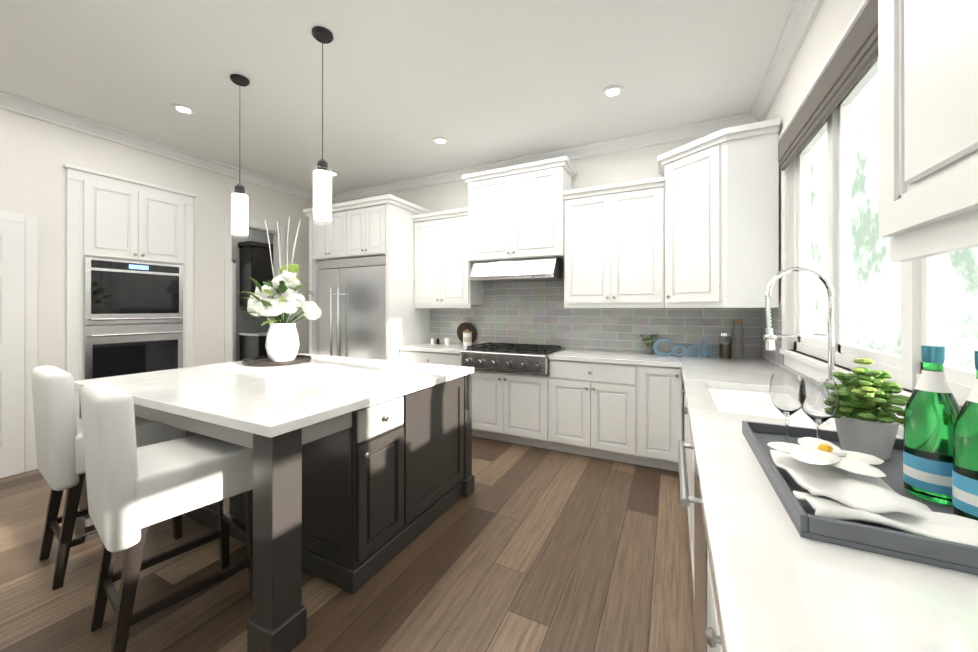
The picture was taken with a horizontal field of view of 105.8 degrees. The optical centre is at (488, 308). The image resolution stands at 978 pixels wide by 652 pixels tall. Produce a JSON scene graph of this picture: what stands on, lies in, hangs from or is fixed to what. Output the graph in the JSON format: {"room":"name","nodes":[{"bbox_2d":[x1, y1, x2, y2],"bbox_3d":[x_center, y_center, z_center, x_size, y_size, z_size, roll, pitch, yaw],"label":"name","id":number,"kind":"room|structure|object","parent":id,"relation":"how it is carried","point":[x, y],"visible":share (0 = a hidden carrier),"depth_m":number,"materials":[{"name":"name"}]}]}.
{"room":"kitchen","nodes":[
{"label":"kitchen","id":0,"kind":"room"},
{"bbox_2d":[0,108,312,370],"bbox_3d":[-4.101,-0.175,2.667,0.120,3.050,6.790,0,0,26],"label":"wall","id":1,"kind":"structure","parent":0,"point":[36,155],"depth_m":3.55,"materials":[{"name":"white paint"}]},
{"bbox_2d":[0,220,24,477],"bbox_3d":[-3.989,0.322,2.617,0.116,2.044,0.900,0,0,26],"label":"door","id":2,"kind":"structure","parent":1,"relation":"in","point":[12,308],"depth_m":2.97,"materials":[{"name":"white wood"}]},
{"bbox_2d":[0,211,37,471],"bbox_3d":[-4.034,0.287,2.639,0.020,2.125,1.050,0,0,26],"label":"door frame","id":3,"kind":"structure","parent":1,"relation":"attached to","point":[31,308],"depth_m":3.07,"materials":[{"name":"white"}]},
{"bbox_2d":[63,163,196,418],"bbox_3d":[-3.502,0.041,3.682,0.043,2.620,1.000,0,0,26],"label":"trim","id":4,"kind":"structure","parent":1,"relation":"attached to","point":[75,175],"depth_m":3.31,"materials":[{"name":"white wood"}]},
{"bbox_2d":[0,91,312,200],"bbox_3d":[-3.977,-1.648,2.675,0.095,0.105,6.670,0,0,26],"label":"crown molding","id":5,"kind":"structure","parent":1,"relation":"attached to","point":[9,102],"depth_m":3.63,"materials":[{"name":"white wood"}]},
{"bbox_2d":[224,215,285,362],"bbox_3d":[-3.038,0.120,4.780,0.140,2.465,0.770,0,0,26],"label":"door frame","id":6,"kind":"structure","parent":1,"relation":"attached to","point":[255,225],"depth_m":4.46,"materials":[{"name":"white wood"}]},
{"bbox_2d":[232,229,272,360],"bbox_3d":[-4.555,-0.170,6.468,0.120,3.050,3.090,0,0,26],"label":"wall","id":7,"kind":"structure","parent":0,"point":[248,324],"depth_m":6.62,"materials":[{"name":"grey paint"}]},
{"bbox_2d":[232,260,235,361],"bbox_3d":[-4.586,0.154,6.326,0.072,2.000,0.430,0,0,26],"label":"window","id":8,"kind":"structure","parent":7,"relation":"in","point":[233,310],"depth_m":6.48,"materials":[{"name":"white"}]},
{"bbox_2d":[0,436,696,651],"bbox_3d":[-1.558,1.398,1.468,5.740,0.100,6.910,0,0,26],"label":"floor","id":9,"kind":"structure","parent":0,"point":[523,548],"depth_m":1.83,"materials":[{"name":"brown wood"}]},
{"bbox_2d":[31,365,187,590],"bbox_3d":[-2.117,0.829,2.083,0.430,1.040,0.557,0,0,33],"label":"stool","id":10,"kind":"object","parent":9,"relation":"on","point":[59,445],"visible":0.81,"depth_m":1.81,"materials":[{"name":"white"}]},
{"bbox_2d":[79,179,184,409],"bbox_3d":[-3.763,0.077,3.811,0.670,2.548,0.816,0,0,26],"label":"tall cabinet","id":11,"kind":"object","parent":9,"relation":"on","point":[119,223],"visible":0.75,"depth_m":3.60,"materials":[{"name":"white wood"}]},
{"bbox_2d":[84,257,182,379],"bbox_3d":[-3.466,0.143,3.664,0.088,1.215,0.750,0,0,26],"label":"double wall oven","id":12,"kind":"object","parent":11,"relation":"in","point":[124,292],"visible":0.96,"depth_m":3.62,"materials":[{"name":"silver metal"}]},
{"bbox_2d":[80,381,252,651],"bbox_3d":[-1.370,0.828,1.634,0.430,1.040,0.557,0,0,36],"label":"stool","id":13,"kind":"object","parent":9,"relation":"on","point":[134,492],"visible":0.83,"depth_m":1.44,"materials":[{"name":"white"}]},
{"bbox_2d":[75,373,473,651],"bbox_3d":[-1.279,0.915,2.477,1.879,0.870,1.554,0,0,26],"label":"kitchen island","id":14,"kind":"object","parent":9,"relation":"on","point":[362,472],"depth_m":1.83,"materials":[{"name":"black wood"}]},
{"bbox_2d":[74,353,473,440],"bbox_3d":[-1.301,0.456,2.469,1.890,0.044,1.550,0,0,26],"label":"island countertop","id":15,"kind":"structure","parent":14,"relation":"on","point":[256,401],"depth_m":2.00,"materials":[{"name":"white stone"}]},
{"bbox_2d":[242,355,311,366],"bbox_3d":[-1.706,0.419,2.989,0.490,0.030,0.490,0,0,26],"label":"tray","id":16,"kind":"object","parent":15,"relation":"on","point":[262,361],"visible":0.9,"depth_m":2.89,"materials":[{"name":"black wood"}]},
{"bbox_2d":[237,217,321,361],"bbox_3d":[-1.678,-0.151,2.977,0.605,1.141,0.627,0,0,26],"label":"vase","id":17,"kind":"object","parent":16,"relation":"on","point":[282,341],"visible":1,"depth_m":2.93,"materials":[{"name":"white ceramic"}]},
{"bbox_2d":[316,255,385,359],"bbox_3d":[-1.528,0.375,4.717,1.202,1.955,0.787,0,0,26],"label":"refrigerator","id":18,"kind":"object","parent":9,"relation":"on","point":[351,303],"visible":0.44,"depth_m":4.42,"materials":[{"name":"grey metal"}]},
{"bbox_2d":[400,350,460,365],"bbox_3d":[-0.487,0.914,4.313,0.915,0.876,0.618,0,0,26],"label":"base cabinet","id":19,"kind":"object","parent":9,"relation":"on","point":[406,356],"depth_m":4.04,"materials":[{"name":"white"}]},
{"bbox_2d":[471,370,555,449],"bbox_3d":[0.277,0.994,3.933,1.067,0.715,0.618,0,0,26],"label":"base cabinet","id":20,"kind":"object","parent":9,"relation":"on","point":[516,408],"depth_m":3.61,"materials":[{"name":"white wood"}]},
{"bbox_2d":[549,360,647,465],"bbox_3d":[1.038,0.913,3.554,0.909,0.876,0.618,0,0,26],"label":"base cabinet","id":21,"kind":"object","parent":9,"relation":"on","point":[631,414],"depth_m":3.24,"materials":[{"name":"white wood"}]},
{"bbox_2d":[648,366,682,471],"bbox_3d":[1.503,0.913,3.323,0.409,0.876,0.618,0,0,26],"label":"base cabinet","id":22,"kind":"object","parent":9,"relation":"on","point":[665,384],"depth_m":3.02,"materials":[{"name":"white wood"}]},
{"bbox_2d":[398,342,680,367],"bbox_3d":[0.387,0.456,3.870,2.873,0.040,0.633,0,0,26],"label":"countertop","id":23,"kind":"structure","parent":22,"relation":"on","point":[627,358],"depth_m":3.42,"materials":[{"name":"white stone"}]},
{"bbox_2d":[431,338,438,343],"bbox_3d":[-0.656,0.400,4.494,0.107,0.072,0.040,0,0,0],"label":"salt","id":24,"kind":"object","parent":23,"relation":"on","point":[432,341],"visible":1,"depth_m":4.48,"materials":[{"name":"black ceramic"}]},
{"bbox_2d":[444,338,449,344],"bbox_3d":[-0.497,0.394,4.387,0.080,0.085,0.080,0,0,26],"label":"cup","id":25,"kind":"object","parent":23,"relation":"on","point":[446,341],"visible":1,"depth_m":4.36,"materials":[{"name":"white ceramic"}]},
{"bbox_2d":[457,322,476,342],"bbox_3d":[-0.272,0.301,4.504,0.270,0.269,0.065,0,0,26],"label":"round cutting board","id":26,"kind":"object","parent":23,"relation":"on","point":[462,327],"visible":0.75,"depth_m":4.48,"materials":[{"name":"brown wood"}]},
{"bbox_2d":[463,329,471,345],"bbox_3d":[-0.256,0.340,4.356,0.108,0.192,0.108,0,0,26],"label":"canister","id":27,"kind":"object","parent":23,"relation":"on","point":[467,337],"visible":1,"depth_m":4.31,"materials":[{"name":"white ceramic"}]},
{"bbox_2d":[460,342,564,375],"bbox_3d":[0.251,0.514,3.881,0.920,0.235,0.700,0,0,26],"label":"range cooktop","id":28,"kind":"object","parent":23,"relation":"in","point":[531,359],"visible":0.98,"depth_m":3.63,"materials":[{"name":"silver metal"}]},
{"bbox_2d":[640,334,659,354],"bbox_3d":[1.529,0.338,3.515,0.184,0.195,0.193,0,0,26],"label":"herb pot","id":29,"kind":"object","parent":23,"relation":"on","point":[649,350],"visible":1,"depth_m":3.49,"materials":[{"name":"grey metal"}]},
{"bbox_2d":[682,389,685,452],"bbox_3d":[1.668,0.912,2.477,0.618,0.876,0.789,0,0,26],"label":"base cabinet","id":30,"kind":"object","parent":9,"relation":"on","point":[683,391],"depth_m":2.74,"materials":[{"name":"white wood"}]},
{"bbox_2d":[705,547,722,651],"bbox_3d":[0.677,0.909,0.485,0.618,0.876,0.800,0,0,26],"label":"base cabinet","id":31,"kind":"object","parent":9,"relation":"on","point":[713,639],"depth_m":0.82,"materials":[{"name":"white wood"}]},
{"bbox_2d":[678,440,707,651],"bbox_3d":[0.701,0.914,1.254,0.100,0.868,0.592,0,0,26],"label":"dishwasher","id":32,"kind":"object","parent":31,"relation":"in","point":[700,573],"visible":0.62,"depth_m":1.19,"materials":[{"name":"silver metal"}]},
{"bbox_2d":[680,354,977,651],"bbox_3d":[0.906,0.453,0.968,0.638,0.040,5.368,0,0,26],"label":"countertop","id":33,"kind":"structure","parent":31,"relation":"on","point":[780,584],"depth_m":0.60,"materials":[{"name":"white stone"}]},
{"bbox_2d":[653,338,716,357],"bbox_3d":[1.759,0.356,3.328,0.519,0.166,0.024,0,0,18],"label":"decor","id":34,"kind":"object","parent":33,"relation":"on","point":[689,348],"visible":1,"depth_m":3.32,"materials":[{"name":"blue wood"}]},
{"bbox_2d":[719,333,731,359],"bbox_3d":[2.019,0.320,3.158,0.094,0.228,0.093,0,0,26],"label":"pasta jar","id":35,"kind":"object","parent":33,"relation":"on","point":[725,346],"visible":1,"depth_m":3.12,"materials":[{"name":"clear glass"}]},
{"bbox_2d":[732,320,743,359],"bbox_3d":[2.135,0.267,3.167,0.084,0.335,0.083,0,0,26],"label":"glass jar","id":36,"kind":"object","parent":33,"relation":"on","point":[737,341],"visible":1,"depth_m":3.13,"materials":[{"name":"clear"}]},
{"bbox_2d":[763,266,837,383],"bbox_3d":[1.425,0.118,1.683,0.278,0.628,0.110,0,0,26],"label":"faucet","id":37,"kind":"object","parent":33,"relation":"on","point":[769,337],"visible":0.96,"depth_m":1.69,"materials":[{"name":"silver metal"}]},
{"bbox_2d":[742,421,977,574],"bbox_3d":[0.918,0.410,0.901,0.410,0.042,0.660,0,0,26],"label":"rectangular tray","id":38,"kind":"object","parent":33,"relation":"on","point":[808,523],"visible":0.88,"depth_m":0.69,"materials":[{"name":"grey paint"}]},
{"bbox_2d":[769,373,802,444],"bbox_3d":[0.920,0.313,1.141,0.090,0.215,0.090,0,0,26],"label":"wine glass","id":39,"kind":"object","parent":38,"relation":"on","point":[784,390],"visible":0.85,"depth_m":1.12,"materials":[{"name":"clear glass"}]},
{"bbox_2d":[798,377,839,438],"bbox_3d":[0.949,0.313,1.065,0.090,0.215,0.090,0,0,26],"label":"wine glass","id":40,"kind":"object","parent":38,"relation":"on","point":[819,399],"visible":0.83,"depth_m":1.04,"materials":[{"name":"clear glass"}]},
{"bbox_2d":[832,358,909,459],"bbox_3d":[1.094,0.282,1.079,0.184,0.277,0.181,0,0,26],"label":"potted plant","id":41,"kind":"object","parent":38,"relation":"on","point":[870,426],"visible":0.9,"depth_m":1.04,"materials":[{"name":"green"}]},
{"bbox_2d":[770,449,977,545],"bbox_3d":[0.860,0.385,0.783,0.384,0.048,0.362,0,0,26],"label":"linen napkin","id":42,"kind":"object","parent":38,"relation":"on","point":[863,498],"visible":0.71,"depth_m":0.72,"materials":[{"name":"white fabric"}]},
{"bbox_2d":[767,437,885,476],"bbox_3d":[0.792,0.335,0.871,0.216,0.036,0.206,0,0,26],"label":"bloom","id":43,"kind":"object","parent":42,"relation":"on","point":[812,450],"visible":1,"depth_m":0.84,"materials":[{"name":"white plant"}]},
{"bbox_2d":[903,345,960,504],"bbox_3d":[0.992,0.252,0.826,0.090,0.337,0.090,0,0,26],"label":"bottle","id":44,"kind":"object","parent":38,"relation":"on","point":[932,409],"visible":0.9,"depth_m":0.81,"materials":[{"name":"green glass"}]},
{"bbox_2d":[952,351,977,520],"bbox_3d":[0.973,0.252,0.718,0.090,0.337,0.090,0,0,26],"label":"bottle","id":45,"kind":"object","parent":38,"relation":"on","point":[965,472],"visible":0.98,"depth_m":0.72,"materials":[{"name":"green glass"}]},
{"bbox_2d":[686,388,826,588],"bbox_3d":[1.338,0.911,1.814,0.618,0.876,0.969,0,0,26],"label":"sink","id":46,"kind":"object","parent":9,"relation":"on","point":[752,403],"depth_m":1.86,"materials":[{"name":"white ceramic"}]},
{"bbox_2d":[0,0,794,193],"bbox_3d":[-1.558,-1.752,1.472,5.740,0.100,6.910,0,0,26],"label":"ceiling","id":47,"kind":"structure","parent":0,"point":[473,82],"depth_m":2.66,"materials":[{"name":"white paint"}]},
{"bbox_2d":[170,104,195,114],"bbox_3d":[-2.601,-1.694,3.147,0.170,0.012,0.170,0,0,26],"label":"recessed light","id":48,"kind":"object","parent":47,"relation":"in","point":[182,109],"visible":0.98,"depth_m":3.15,"materials":[{"name":"white"}]},
{"bbox_2d":[227,74,251,238],"bbox_3d":[-1.845,-1.114,2.736,0.151,1.168,0.151,0,0,26],"label":"pendant light","id":49,"kind":"object","parent":47,"relation":"hanging from","point":[239,198],"visible":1,"depth_m":2.70,"materials":[{"name":"white frosted glass"},{"name":"black metal"}]},
{"bbox_2d":[309,26,335,223],"bbox_3d":[-1.030,-1.115,2.286,0.151,1.168,0.151,0,0,26],"label":"pendant light","id":50,"kind":"object","parent":47,"relation":"hanging from","point":[322,193],"visible":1,"depth_m":2.25,"materials":[{"name":"white frosted glass"},{"name":"black metal"}]},
{"bbox_2d":[329,171,338,176],"bbox_3d":[-1.969,-1.692,4.641,0.170,0.012,0.170,0,0,26],"label":"recessed light","id":51,"kind":"object","parent":47,"relation":"in","point":[336,174],"visible":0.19,"depth_m":4.65,"materials":[{"name":"white"}]},
{"bbox_2d":[432,137,448,144],"bbox_3d":[-0.487,-1.693,3.737,0.170,0.012,0.170,0,0,26],"label":"recessed light","id":52,"kind":"object","parent":47,"relation":"in","point":[440,141],"visible":1,"depth_m":3.73,"materials":[{"name":"white"}]},
{"bbox_2d":[602,85,623,98],"bbox_3d":[0.968,-1.694,2.890,0.170,0.012,0.170,0,0,26],"label":"recessed light","id":53,"kind":"object","parent":47,"relation":"in","point":[612,91],"visible":0.98,"depth_m":2.89,"materials":[{"name":"white glass"}]},
{"bbox_2d":[332,137,760,440],"bbox_3d":[-0.046,-0.173,4.509,5.740,3.050,0.120,0,0,26],"label":"wall","id":54,"kind":"structure","parent":0,"point":[624,166],"depth_m":3.86,"materials":[{"name":"white paint"}]},
{"bbox_2d":[311,206,390,265],"bbox_3d":[-1.764,-0.907,4.862,0.659,0.590,0.778,0,0,26],"label":"upper cabinet","id":55,"kind":"object","parent":54,"relation":"attached to","point":[331,241],"depth_m":4.50,"materials":[{"name":"white wood"}]},
{"bbox_2d":[351,198,418,265],"bbox_3d":[-1.271,-0.908,4.617,0.659,0.590,0.778,0,0,26],"label":"upper cabinet","id":56,"kind":"object","parent":54,"relation":"attached to","point":[383,225],"depth_m":4.24,"materials":[{"name":"white wood"}]},
{"bbox_2d":[412,212,482,307],"bbox_3d":[-0.492,-0.560,4.459,0.776,1.045,0.331,0,0,26],"label":"upper cabinet","id":57,"kind":"object","parent":54,"relation":"attached to","point":[442,280],"depth_m":4.30,"materials":[{"name":"white wood"}]},
{"bbox_2d":[464,160,571,263],"bbox_3d":[0.323,-0.976,4.026,1.070,0.915,0.381,0,0,26],"label":"upper cabinet","id":58,"kind":"object","parent":54,"relation":"attached to","point":[517,213],"depth_m":3.84,"materials":[{"name":"white wood"}]},
{"bbox_2d":[469,256,563,282],"bbox_3d":[0.308,-0.407,3.986,0.930,0.219,0.468,0,0,26],"label":"range hood","id":59,"kind":"object","parent":58,"relation":"attached to","point":[527,270],"visible":0.96,"depth_m":3.81,"materials":[{"name":"silver metal"}]},
{"bbox_2d":[332,112,747,202],"bbox_3d":[-0.085,-1.645,4.411,5.280,0.105,0.095,0,0,26],"label":"crown molding","id":60,"kind":"structure","parent":54,"relation":"attached to","point":[702,128],"depth_m":3.88,"materials":[{"name":"white wood"}]},
{"bbox_2d":[430,280,759,357],"bbox_3d":[0.805,-0.042,4.010,3.499,0.953,0.012,0,0,26],"label":"tile backsplash","id":61,"kind":"structure","parent":54,"relation":"attached to","point":[526,312],"depth_m":3.94,"materials":[{"name":"grey tile"}]},
{"bbox_2d":[560,180,664,307],"bbox_3d":[1.217,-0.577,3.609,0.902,1.075,0.331,0,0,26],"label":"upper cabinet","id":62,"kind":"object","parent":54,"relation":"attached to","point":[606,243],"depth_m":3.44,"materials":[{"name":"white wood"}]},
{"bbox_2d":[658,118,779,307],"bbox_3d":[1.856,-0.677,3.099,0.804,1.345,0.678,0,0,26],"label":"upper cabinet","id":63,"kind":"object","parent":54,"relation":"attached to","point":[721,190],"visible":1,"depth_m":2.82,"materials":[{"name":"white wood"}]},
{"bbox_2d":[765,0,961,407],"bbox_3d":[0.931,-0.178,0.164,0.120,3.050,6.790,0,0,26],"label":"wall","id":64,"kind":"structure","parent":0,"point":[829,24],"depth_m":2.37,"materials":[{"name":"white paint"}]},
{"bbox_2d":[748,0,823,123],"bbox_3d":[0.861,-1.651,0.268,0.095,0.105,6.670,0,0,26],"label":"crown molding","id":65,"kind":"structure","parent":64,"relation":"attached to","point":[801,17],"depth_m":2.39,"materials":[{"name":"white wood"}]},
{"bbox_2d":[761,303,903,437],"bbox_3d":[1.250,0.194,0.957,0.012,0.473,5.054,0,0,26],"label":"tile backsplash","id":66,"kind":"structure","parent":64,"relation":"attached to","point":[775,357],"depth_m":2.73,"materials":[{"name":"grey tile"}]},
{"bbox_2d":[779,0,977,424],"bbox_3d":[1.140,-0.415,0.625,0.155,1.605,4.360,0,0,26],"label":"window","id":67,"kind":"structure","parent":64,"relation":"in","point":[923,300],"depth_m":1.81,"materials":[{"name":"white"}]},
{"bbox_2d":[778,0,877,170],"bbox_3d":[1.534,-1.027,1.602,0.041,0.190,2.020,0,0,26],"label":"roman shade","id":68,"kind":"object","parent":67,"relation":"attached to","point":[855,56],"visible":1,"depth_m":1.64,"materials":[{"name":"grey fabric"}]},
{"bbox_2d":[878,0,977,251],"bbox_3d":[0.694,-0.716,0.217,0.348,1.185,0.936,0,0,26],"label":"upper cabinet","id":69,"kind":"object","parent":64,"relation":"attached to","point":[927,128],"depth_m":0.57,"materials":[{"name":"white wood"}]},
{"bbox_3d":[-3.615,1.404,5.998,1.980,0.100,2.850,0,0,26],"label":"floor","id":70,"kind":"structure","parent":0,"visible":0},
{"bbox_2d":[238,241,272,360],"bbox_3d":[-3.969,0.095,6.840,0.593,2.520,0.960,0,0,26],"label":"hutch","id":71,"kind":"object","parent":70,"relation":"on","point":[255,261],"visible":0.29,"depth_m":6.49,"materials":[{"name":"black wood"}]},
{"label":"outside","id":72,"kind":"structure","parent":0,"visible":0},
{"bbox_2d":[811,73,977,369],"bbox_3d":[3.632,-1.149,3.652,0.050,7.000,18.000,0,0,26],"label":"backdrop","id":73,"kind":"structure","parent":72,"point":[968,295],"depth_m":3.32,"materials":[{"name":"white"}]}
]}

